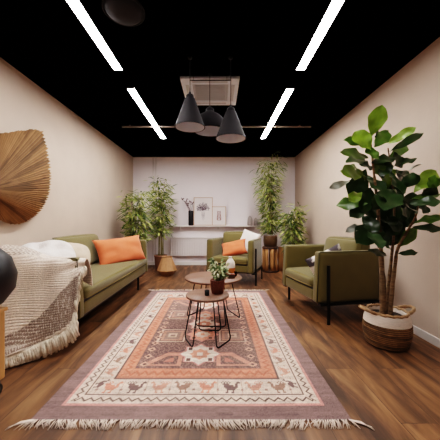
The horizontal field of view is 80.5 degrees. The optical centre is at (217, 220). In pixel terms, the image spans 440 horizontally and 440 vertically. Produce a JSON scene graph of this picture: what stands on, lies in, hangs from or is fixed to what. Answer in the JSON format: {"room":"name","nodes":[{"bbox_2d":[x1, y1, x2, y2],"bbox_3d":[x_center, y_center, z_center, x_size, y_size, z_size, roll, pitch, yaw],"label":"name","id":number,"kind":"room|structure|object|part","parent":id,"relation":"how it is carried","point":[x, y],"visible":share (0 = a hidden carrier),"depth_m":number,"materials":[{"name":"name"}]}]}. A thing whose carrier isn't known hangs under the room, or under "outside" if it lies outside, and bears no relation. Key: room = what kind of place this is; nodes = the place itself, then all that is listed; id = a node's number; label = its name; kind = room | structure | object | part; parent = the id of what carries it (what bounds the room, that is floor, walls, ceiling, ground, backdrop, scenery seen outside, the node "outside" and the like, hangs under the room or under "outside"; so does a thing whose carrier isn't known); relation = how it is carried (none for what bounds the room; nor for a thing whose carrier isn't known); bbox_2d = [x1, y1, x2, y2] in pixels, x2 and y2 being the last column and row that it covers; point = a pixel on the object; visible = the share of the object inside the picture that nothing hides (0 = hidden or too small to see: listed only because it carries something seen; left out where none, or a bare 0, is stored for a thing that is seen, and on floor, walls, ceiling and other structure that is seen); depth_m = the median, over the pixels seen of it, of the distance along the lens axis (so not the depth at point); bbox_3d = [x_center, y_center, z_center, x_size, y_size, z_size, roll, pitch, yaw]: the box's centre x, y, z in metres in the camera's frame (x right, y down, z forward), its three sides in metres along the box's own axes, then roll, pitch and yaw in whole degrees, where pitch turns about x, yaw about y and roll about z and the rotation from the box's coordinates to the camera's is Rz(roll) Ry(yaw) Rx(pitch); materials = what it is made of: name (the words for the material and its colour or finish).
{"room":"living room","nodes":[
{"label":"living room","id":0,"kind":"room"},
{"bbox_2d":[0,57,132,246],"bbox_3d":[-2.077,-0.238,1.800,0.100,2.576,8.800,0,0,0],"label":"wall","id":1,"kind":"structure","parent":0,"point":[89,172],"depth_m":3.48,"materials":[{"name":"beige paint"}]},
{"bbox_2d":[0,129,50,223],"bbox_3d":[-1.964,-0.420,2.498,0.076,1.160,1.100,0,0,0],"label":"wall decoration","id":2,"kind":"object","parent":1,"relation":"attached to","point":[24,166],"visible":1,"depth_m":2.61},
{"bbox_2d":[133,158,294,261],"bbox_3d":[-0.096,-0.238,6.250,4.063,2.576,0.100,0,0,0],"label":"wall","id":3,"kind":"structure","parent":0,"point":[229,181],"depth_m":6.20,"materials":[{"name":"paint"}]},
{"bbox_2d":[155,157,155,254],"bbox_3d":[-1.478,-0.287,6.185,0.020,2.474,0.020,0,0,0],"label":"pipe","id":4,"kind":"object","parent":3,"relation":"attached to","point":[155,157],"visible":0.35,"depth_m":6.18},
{"bbox_2d":[148,262,206,264],"bbox_3d":[-0.096,1.012,6.193,3.863,0.075,0.014,0,0,0],"label":"baseboard","id":5,"kind":"structure","parent":3,"relation":"attached to","point":[149,263],"depth_m":6.19,"materials":[{"name":"white paint"}]},
{"bbox_2d":[170,237,218,257],"bbox_3d":[-0.480,0.662,6.140,1.280,0.553,0.116,0,0,0],"label":"radiator","id":6,"kind":"object","parent":3,"relation":"attached to","point":[179,246],"visible":0.67,"depth_m":6.10,"materials":[{"name":"white metal"}]},
{"bbox_2d":[170,237,218,237],"bbox_3d":[-0.480,0.394,6.126,1.270,0.016,0.088,0,0,0],"label":"grille","id":7,"kind":"object","parent":6,"relation":"attached to","point":[170,237],"depth_m":6.09,"materials":[{"name":"white metal"}]},
{"bbox_2d":[133,157,294,157],"bbox_3d":[-0.096,-1.514,6.194,3.861,0.020,0.011,0,0,0],"label":"trim","id":8,"kind":"structure","parent":3,"relation":"attached to","point":[133,157],"depth_m":6.19,"materials":[{"name":"white paint"}]},
{"bbox_2d":[171,225,264,228],"bbox_3d":[-0.018,0.150,6.119,2.205,0.090,0.158,0,0,0],"label":"wall shelf","id":9,"kind":"object","parent":3,"relation":"attached to","point":[179,226],"visible":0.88,"depth_m":6.04,"materials":[{"name":"white paint"}]},
{"bbox_2d":[181,198,193,225],"bbox_3d":[-0.706,-0.219,6.080,0.304,0.648,0.120,0,0,0],"label":"flower vase","id":10,"kind":"object","parent":9,"relation":"on","point":[190,213],"visible":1,"depth_m":6.04,"materials":[{"name":"black ceramic"}]},
{"bbox_2d":[194,197,212,224],"bbox_3d":[-0.350,-0.226,6.123,0.446,0.662,0.066,0,0,0],"label":"picture frame","id":11,"kind":"object","parent":9,"relation":"on","point":[202,206],"visible":1,"depth_m":6.12,"materials":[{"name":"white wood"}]},
{"bbox_2d":[196,202,209,216],"bbox_3d":[-0.351,-0.230,6.120,0.324,0.446,0.001,0,-4,0],"label":"artwork","id":12,"kind":"object","parent":11,"relation":"attached to","point":[201,207],"depth_m":6.12},
{"bbox_2d":[212,206,225,224],"bbox_3d":[0.023,-0.118,6.086,0.327,0.445,0.051,0,0,0],"label":"picture frame","id":13,"kind":"object","parent":9,"relation":"on","point":[218,212],"visible":1,"depth_m":6.08,"materials":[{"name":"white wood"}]},
{"bbox_2d":[247,216,252,225],"bbox_3d":[0.748,-0.008,6.080,0.124,0.227,0.124,0,0,0],"label":"vase","id":14,"kind":"object","parent":9,"relation":"on","point":[249,220],"visible":1,"depth_m":6.03,"materials":[{"name":"white ceramic"}]},
{"bbox_2d":[0,0,439,156],"bbox_3d":[-0.096,-1.576,1.800,4.063,0.100,9.000,0,0,0],"label":"ceiling","id":15,"kind":"structure","parent":0,"point":[368,42],"depth_m":2.47,"materials":[{"name":"black paint"}]},
{"bbox_2d":[65,0,123,70],"bbox_3d":[-1.000,-1.520,1.710,0.100,0.012,1.820,0,0,0],"label":"recessed light","id":16,"kind":"object","parent":15,"relation":"in","point":[76,6],"visible":1,"depth_m":2.09,"materials":[{"name":"white plastic"}]},
{"bbox_2d":[101,0,144,26],"bbox_3d":[-0.680,-1.502,1.880,0.298,0.052,0.298,0,0,0],"label":"ceiling speaker","id":17,"kind":"object","parent":15,"relation":"attached to","point":[130,13],"visible":1,"depth_m":1.85},
{"bbox_2d":[126,87,165,138],"bbox_3d":[-1.000,-1.520,3.880,0.100,0.012,1.820,0,0,0],"label":"recessed light","id":18,"kind":"object","parent":15,"relation":"in","point":[133,92],"visible":1,"depth_m":3.53,"materials":[{"name":"white plastic"}]},
{"bbox_2d":[175,56,204,132],"bbox_3d":[-0.261,-1.197,2.420,0.283,0.657,0.283,0,0,0],"label":"pendant lamp","id":19,"kind":"object","parent":15,"relation":"hanging from","point":[189,120],"visible":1,"depth_m":2.36,"materials":[{"name":"grey metal"}]},
{"bbox_3d":[-0.261,-1.006,2.420,0.277,0.273,0.277,0,0,0],"label":"lamp shade","id":20,"kind":"part","parent":19,"relation":"part of","materials":[{"name":"black metal"}]},
{"bbox_2d":[195,73,222,136],"bbox_3d":[-0.085,-1.228,2.700,0.345,0.597,0.345,0,0,0],"label":"pendant lamp","id":21,"kind":"object","parent":15,"relation":"hanging from","point":[212,121],"visible":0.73,"depth_m":2.60,"materials":[{"name":"grey metal"}]},
{"bbox_3d":[-0.085,-1.033,2.700,0.338,0.207,0.338,0,0,0],"label":"lamp shade","id":22,"kind":"part","parent":21,"relation":"part of","materials":[{"name":"black metal"}]},
{"bbox_2d":[180,76,239,104],"bbox_3d":[-0.086,-1.509,3.050,0.630,0.034,0.630,0,0,0],"label":"air conditioner","id":23,"kind":"object","parent":15,"relation":"attached to","point":[204,92],"visible":0.82,"depth_m":2.96,"materials":[{"name":"white plastic"}]},
{"bbox_2d":[192,84,227,99],"bbox_3d":[-0.086,-1.511,3.050,0.400,0.026,0.400,0,0,0],"label":"grille","id":24,"kind":"object","parent":23,"relation":"attached to","point":[200,91],"depth_m":3.01,"materials":[{"name":"white plastic"}]},
{"bbox_2d":[190,72,229,80],"bbox_3d":[-0.080,-1.480,2.660,0.422,0.092,0.012,0,0,0],"label":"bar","id":25,"kind":"object","parent":15,"relation":"hanging from","point":[193,72],"visible":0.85,"depth_m":2.66,"materials":[{"name":"black metal"}]},
{"bbox_2d":[122,125,310,127],"bbox_3d":[-0.024,-1.505,4.130,3.002,0.042,0.024,0,0,0],"label":"rail","id":26,"kind":"object","parent":15,"relation":"attached to","point":[129,126],"visible":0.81,"depth_m":4.12,"materials":[{"name":"metal"}]},
{"bbox_2d":[215,56,245,143],"bbox_3d":[0.119,-1.144,2.420,0.287,0.763,0.287,0,0,0],"label":"pendant lamp","id":27,"kind":"object","parent":15,"relation":"hanging from","point":[230,131],"visible":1,"depth_m":2.37,"materials":[{"name":"grey metal"}]},
{"bbox_3d":[0.119,-1.288,2.420,0.005,0.436,0.006,0,0,-30],"label":"cord","id":28,"kind":"part","parent":27,"relation":"part of","materials":[{"name":"black"}]},
{"bbox_3d":[0.119,-0.892,2.420,0.281,0.257,0.281,0,0,0],"label":"lamp shade","id":29,"kind":"part","parent":27,"relation":"part of","materials":[{"name":"black metal"}]},
{"bbox_2d":[260,87,294,138],"bbox_3d":[0.827,-1.520,3.880,0.100,0.012,1.820,0,0,0],"label":"recessed light","id":30,"kind":"object","parent":15,"relation":"in","point":[288,91],"visible":1,"depth_m":3.50,"materials":[{"name":"white plastic"}]},
{"bbox_2d":[295,0,345,70],"bbox_3d":[0.827,-1.520,1.710,0.100,0.012,1.820,0,0,0],"label":"recessed light","id":31,"kind":"object","parent":15,"relation":"in","point":[333,8],"visible":1,"depth_m":2.09,"materials":[{"name":"white plastic"}]},
{"bbox_2d":[0,265,439,439],"bbox_3d":[-0.096,1.100,1.800,4.063,0.100,9.000,0,0,0],"label":"floor","id":32,"kind":"structure","parent":0,"point":[397,394],"depth_m":1.72,"materials":[{"name":"brown wood"}]},
{"bbox_2d":[0,307,7,392],"bbox_3d":[-1.500,0.787,1.370,0.420,0.525,0.460,0,0,0],"label":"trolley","id":33,"kind":"object","parent":32,"relation":"on","point":[2,309],"visible":1,"depth_m":1.57,"materials":[{"name":"brown wood"}]},
{"bbox_3d":[-1.500,0.536,1.370,0.420,0.023,0.460,0,0,0],"label":"lid","id":34,"kind":"part","parent":33,"relation":"part of","materials":[{"name":"brown wood"}]},
{"bbox_2d":[0,248,17,303],"bbox_3d":[-1.475,0.324,1.500,0.510,0.402,0.510,0,0,0],"label":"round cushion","id":35,"kind":"object","parent":33,"relation":"on","point":[8,270],"visible":1,"depth_m":1.53,"materials":[{"name":"black leather"}]},
{"bbox_2d":[50,234,147,318],"bbox_3d":[-1.549,0.615,3.280,0.814,0.870,2.191,0,0,0],"label":"sofa","id":36,"kind":"object","parent":32,"relation":"on","point":[107,279],"visible":0.38,"depth_m":3.06,"materials":[{"name":"green fabric"}]},
{"bbox_2d":[0,245,92,368],"bbox_3d":[-1.500,0.628,2.144,0.770,0.835,0.723,0,0,-8],"label":"knitted blanket","id":37,"kind":"object","parent":36,"relation":"on","point":[41,317],"visible":0.91,"depth_m":2.08,"materials":[{"name":"fabric"}]},
{"bbox_2d":[23,240,75,256],"bbox_3d":[-1.702,0.374,2.552,0.543,0.366,0.356,0,0,-35],"label":"fluffy cushion","id":38,"kind":"object","parent":36,"relation":"on","point":[56,248],"visible":0.3,"depth_m":2.55,"materials":[{"name":"white fur"}]},
{"bbox_2d":[50,234,98,264],"bbox_3d":[-1.803,0.403,3.379,0.239,0.450,0.982,-16,0,0],"label":"cushion","id":39,"kind":"object","parent":36,"relation":"on","point":[84,239],"depth_m":3.43,"materials":[{"name":"green fabric"}]},
{"bbox_3d":[-1.542,0.578,2.245,0.744,0.525,0.114,0,0,0],"label":"armrest","id":40,"kind":"part","parent":36,"relation":"part of","materials":[{"name":"green fabric"}]},
{"bbox_2d":[69,243,89,261],"bbox_3d":[-1.602,0.405,2.842,0.399,0.342,0.242,0,0,-43],"label":"cushion","id":41,"kind":"object","parent":36,"relation":"on","point":[82,251],"visible":0.25,"depth_m":2.87,"materials":[{"name":"fabric"}]},
{"bbox_2d":[83,259,146,298],"bbox_3d":[-1.478,0.648,3.280,0.648,0.144,1.972,0,0,0],"label":"seat cushion","id":42,"kind":"object","parent":36,"relation":"on","point":[105,277],"depth_m":3.01,"materials":[{"name":"green fabric"}]},
{"bbox_3d":[-1.516,0.776,3.280,0.680,0.117,1.980,0,0,0],"label":"seat","id":43,"kind":"part","parent":36,"relation":"part of","materials":[{"name":"green fabric"}]},
{"bbox_2d":[92,235,145,264],"bbox_3d":[-1.406,0.422,3.766,0.243,0.411,0.795,0,0,33],"label":"cushion","id":44,"kind":"object","parent":36,"relation":"on","point":[109,251],"visible":0.94,"depth_m":3.65,"materials":[{"name":"fabric"}]},
{"bbox_3d":[-1.542,0.578,4.315,0.744,0.525,0.114,0,0,0],"label":"armrest","id":45,"kind":"part","parent":36,"relation":"part of","materials":[{"name":"green fabric"}]},
{"bbox_2d":[116,189,157,276],"bbox_3d":[-1.529,0.226,4.998,0.805,1.648,0.804,0,0,0],"label":"bamboo plant","id":46,"kind":"object","parent":32,"relation":"on","point":[139,225],"visible":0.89,"depth_m":4.90,"materials":[{"name":"green plant"}]},
{"bbox_2d":[144,177,177,270],"bbox_3d":[-1.199,0.035,5.523,0.737,2.029,0.698,0,0,44],"label":"bamboo plant","id":47,"kind":"object","parent":32,"relation":"on","point":[161,206],"visible":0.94,"depth_m":5.46,"materials":[{"name":"green plant"}]},
{"bbox_3d":[-1.215,0.885,5.520,0.281,0.330,0.281,0,0,0],"label":"pot","id":48,"kind":"part","parent":47,"relation":"part of","materials":[{"name":"brown wicker"}]},
{"bbox_2d":[157,256,176,275],"bbox_3d":[-0.979,0.869,5.020,0.368,0.363,0.374,0,0,0],"label":"basket","id":49,"kind":"object","parent":32,"relation":"on","point":[166,267],"visible":1,"depth_m":4.91,"materials":[{"name":"beige wicker"}]},
{"bbox_2d":[6,289,373,430],"bbox_3d":[-0.141,1.042,2.632,1.850,0.016,2.668,0,0,0],"label":"area rug","id":50,"kind":"object","parent":32,"relation":"on","point":[147,370],"visible":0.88,"depth_m":1.74,"materials":[{"name":"fabric"}]},
{"bbox_2d":[185,288,230,347],"bbox_3d":[-0.092,0.841,2.290,0.410,0.398,0.380,0,0,5],"label":"coffee table","id":51,"kind":"object","parent":50,"relation":"on","point":[198,295],"visible":0.92,"depth_m":2.22,"materials":[{"name":"brown wood"}]},
{"bbox_3d":[-0.223,0.852,2.229,0.070,0.375,0.217,0,0,-25],"label":"leg","id":52,"kind":"part","parent":51,"relation":"part of","materials":[{"name":"black metal"}]},
{"bbox_3d":[-0.079,0.853,2.434,0.217,0.375,0.070,0,0,5],"label":"leg","id":53,"kind":"part","parent":51,"relation":"part of","materials":[{"name":"black metal"}]},
{"bbox_2d":[207,258,230,294],"bbox_3d":[0.015,0.485,2.310,0.213,0.312,0.194,0,0,-41],"label":"potted plant","id":54,"kind":"object","parent":51,"relation":"on","point":[217,283],"visible":1,"depth_m":2.27,"materials":[{"name":"green plant"}]},
{"bbox_3d":[-0.004,0.580,2.310,0.132,0.122,0.134,0,0,0],"label":"pot","id":55,"kind":"part","parent":54,"relation":"part of","materials":[{"name":"ceramic"}]},
{"bbox_3d":[0.011,0.440,2.317,0.147,0.205,0.168,0,0,0],"label":"stem","id":56,"kind":"part","parent":54,"relation":"part of","materials":[{"name":"green plant"}]},
{"bbox_3d":[0.027,0.853,2.207,0.071,0.375,0.217,0,0,35],"label":"leg","id":57,"kind":"part","parent":51,"relation":"part of","materials":[{"name":"black metal"}]},
{"bbox_2d":[185,271,241,326],"bbox_3d":[-0.050,0.819,2.800,0.610,0.442,0.610,0,0,-25],"label":"coffee table","id":58,"kind":"object","parent":50,"relation":"on","point":[201,278],"visible":0.69,"depth_m":2.70,"materials":[{"name":"brown wood"}]},
{"bbox_3d":[-0.218,0.830,2.917,0.096,0.419,0.304,0,0,35],"label":"leg","id":59,"kind":"part","parent":58,"relation":"part of","materials":[{"name":"black metal"}]},
{"bbox_3d":[-0.068,0.830,2.596,0.304,0.419,0.096,0,0,5],"label":"leg","id":60,"kind":"part","parent":58,"relation":"part of","materials":[{"name":"black metal"}]},
{"bbox_2d":[226,256,234,273],"bbox_3d":[0.138,0.494,2.870,0.104,0.206,0.104,0,0,0],"label":"bottle vase","id":61,"kind":"object","parent":58,"relation":"on","point":[230,260],"visible":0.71,"depth_m":2.83,"materials":[{"name":"white ceramic"}]},
{"bbox_2d":[227,273,234,278],"bbox_3d":[0.137,0.574,2.720,0.072,0.046,0.056,0,0,-12],"label":"wooden box","id":62,"kind":"object","parent":58,"relation":"on","point":[232,275],"visible":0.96,"depth_m":2.70,"materials":[{"name":"brown wood"}]},
{"bbox_3d":[0.135,0.830,2.886,0.096,0.419,0.305,0,0,-25],"label":"leg","id":63,"kind":"part","parent":58,"relation":"part of","materials":[{"name":"black metal"}]},
{"bbox_2d":[206,231,262,285],"bbox_3d":[0.303,0.621,4.594,0.866,0.858,0.765,0,0,20],"label":"armchair","id":64,"kind":"object","parent":32,"relation":"on","point":[250,262],"visible":0.73,"depth_m":4.38,"materials":[{"name":"green fabric"}]},
{"bbox_3d":[-0.028,0.578,4.723,0.114,0.525,0.744,0,0,20],"label":"armrest","id":65,"kind":"part","parent":64,"relation":"part of","materials":[{"name":"green fabric"}]},
{"bbox_2d":[212,253,247,264],"bbox_3d":[0.284,0.648,4.542,0.612,0.144,0.648,0,0,20],"label":"seat cushion","id":66,"kind":"object","parent":64,"relation":"on","point":[242,259],"depth_m":4.28,"materials":[{"name":"green fabric"}]},
{"bbox_3d":[0.297,0.776,4.577,0.620,0.117,0.680,0,0,20],"label":"seat","id":67,"kind":"part","parent":64,"relation":"part of","materials":[{"name":"green fabric"}]},
{"bbox_2d":[221,239,247,255],"bbox_3d":[0.272,0.465,4.420,0.492,0.331,0.222,0,0,14],"label":"cushion","id":68,"kind":"object","parent":64,"relation":"on","point":[237,247],"visible":0.97,"depth_m":4.35,"materials":[{"name":"fabric"}]},
{"bbox_2d":[222,231,253,253],"bbox_3d":[0.388,0.419,4.829,0.612,0.450,0.239,0,-11,20],"label":"cushion","id":69,"kind":"object","parent":64,"relation":"on","point":[228,236],"depth_m":4.80,"materials":[{"name":"green fabric"}]},
{"bbox_2d":[241,229,260,251],"bbox_3d":[0.545,0.375,4.665,0.441,0.458,0.194,0,0,34],"label":"cushion","id":70,"kind":"object","parent":64,"relation":"on","point":[247,235],"visible":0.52,"depth_m":4.62,"materials":[{"name":"fabric"}]},
{"bbox_3d":[0.639,0.578,4.480,0.114,0.525,0.744,0,0,20],"label":"armrest","id":71,"kind":"part","parent":64,"relation":"part of","materials":[{"name":"green fabric"}]},
{"bbox_3d":[0.615,0.750,4.216,0.020,0.600,0.028,0,0,20],"label":"leg","id":72,"kind":"part","parent":64,"relation":"part of","materials":[{"name":"black metal"}]},
{"bbox_2d":[262,246,278,272],"bbox_3d":[1.089,0.790,5.419,0.362,0.520,0.362,0,0,0],"label":"stool","id":73,"kind":"object","parent":32,"relation":"on","point":[269,254],"visible":0.95,"depth_m":5.32,"materials":[{"name":"brown wood"}]},
{"bbox_2d":[252,151,287,246],"bbox_3d":[1.078,-0.455,5.388,0.807,1.966,0.621,0,0,-17],"label":"bamboo plant","id":74,"kind":"object","parent":73,"relation":"on","point":[269,239],"visible":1,"depth_m":5.36,"materials":[{"name":"green plant"}]},
{"bbox_3d":[1.090,0.410,5.420,0.286,0.235,0.286,0,0,0],"label":"pot","id":75,"kind":"part","parent":74,"relation":"part of","materials":[{"name":"brown wicker"}]},
{"bbox_3d":[1.090,0.552,5.420,0.336,0.045,0.336,0,0,0],"label":"seat","id":76,"kind":"part","parent":73,"relation":"part of","materials":[{"name":"brown wood"}]},
{"bbox_2d":[278,247,283,270],"bbox_3d":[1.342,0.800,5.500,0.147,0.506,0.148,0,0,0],"label":"stool","id":77,"kind":"object","parent":32,"relation":"on","point":[280,249],"visible":0.62,"depth_m":5.44,"materials":[{"name":"brown wood"}]},
{"bbox_2d":[276,202,309,253],"bbox_3d":[1.446,0.345,5.035,0.666,1.409,0.554,0,0,0],"label":"bamboo plant","id":78,"kind":"object","parent":32,"relation":"on","point":[287,235],"visible":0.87,"depth_m":4.96,"materials":[{"name":"green plant"}]},
{"bbox_2d":[282,236,378,324],"bbox_3d":[1.279,0.621,3.099,0.765,0.858,0.886,0,0,-11],"label":"armchair","id":79,"kind":"object","parent":32,"relation":"on","point":[348,276],"visible":0.95,"depth_m":2.72,"materials":[{"name":"green fabric"}]},
{"bbox_2d":[285,266,313,286],"bbox_3d":[1.224,0.648,3.088,0.648,0.144,0.632,0,0,-11],"label":"seat cushion","id":80,"kind":"object","parent":79,"relation":"on","point":[302,276],"depth_m":3.03,"materials":[{"name":"green fabric"}]},
{"bbox_3d":[1.261,0.776,3.095,0.680,0.117,0.640,0,0,-11],"label":"seat","id":81,"kind":"part","parent":79,"relation":"part of","materials":[{"name":"green fabric"}]},
{"bbox_3d":[1.217,0.578,3.459,0.744,0.525,0.114,0,0,-11],"label":"armrest","id":82,"kind":"part","parent":79,"relation":"part of","materials":[{"name":"green fabric"}]},
{"bbox_2d":[305,243,341,274],"bbox_3d":[1.225,0.490,2.866,0.536,0.483,0.156,0,0,-7],"label":"patterned cushion","id":83,"kind":"object","parent":79,"relation":"on","point":[310,261],"visible":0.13,"depth_m":2.85,"materials":[{"name":"fabric"}]},
{"bbox_3d":[1.117,0.750,2.626,0.028,0.600,0.020,0,0,-11],"label":"leg","id":84,"kind":"part","parent":79,"relation":"part of","materials":[{"name":"black metal"}]},
{"bbox_3d":[1.356,0.578,2.742,0.744,0.525,0.114,0,0,-11],"label":"armrest","id":85,"kind":"part","parent":79,"relation":"part of","materials":[{"name":"green fabric"}]},
{"bbox_2d":[324,236,369,250],"bbox_3d":[1.524,0.419,3.146,0.239,0.450,0.632,11,-2,-11],"label":"cushion","id":86,"kind":"object","parent":79,"relation":"on","point":[346,243],"depth_m":3.03,"materials":[{"name":"green fabric"}]},
{"bbox_2d":[329,105,439,351],"bbox_3d":[1.339,0.059,2.113,0.799,1.982,0.578,0,0,0],"label":"fiddle leaf fig","id":87,"kind":"object","parent":32,"relation":"on","point":[386,326],"visible":1,"depth_m":2.15,"materials":[{"name":"green plant"}]},
{"bbox_2d":[295,37,439,338],"bbox_3d":[1.886,-0.238,1.800,0.100,2.576,8.800,0,0,0],"label":"wall","id":88,"kind":"structure","parent":0,"point":[410,97],"depth_m":2.60,"materials":[{"name":"beige paint"}]},
{"bbox_2d":[363,303,439,347],"bbox_3d":[1.829,1.012,1.793,0.014,0.075,8.786,0,0,0],"label":"baseboard","id":89,"kind":"structure","parent":88,"relation":"attached to","point":[435,341],"depth_m":2.27,"materials":[{"name":"white paint"}]},
{"bbox_2d":[358,303,415,351],"bbox_3d":[1.440,0.886,2.221,0.461,0.327,0.366,0,0,0],"label":"basket","id":90,"kind":"object","parent":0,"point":[389,328],"depth_m":2.10,"materials":[{"name":"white wicker"}]}
]}

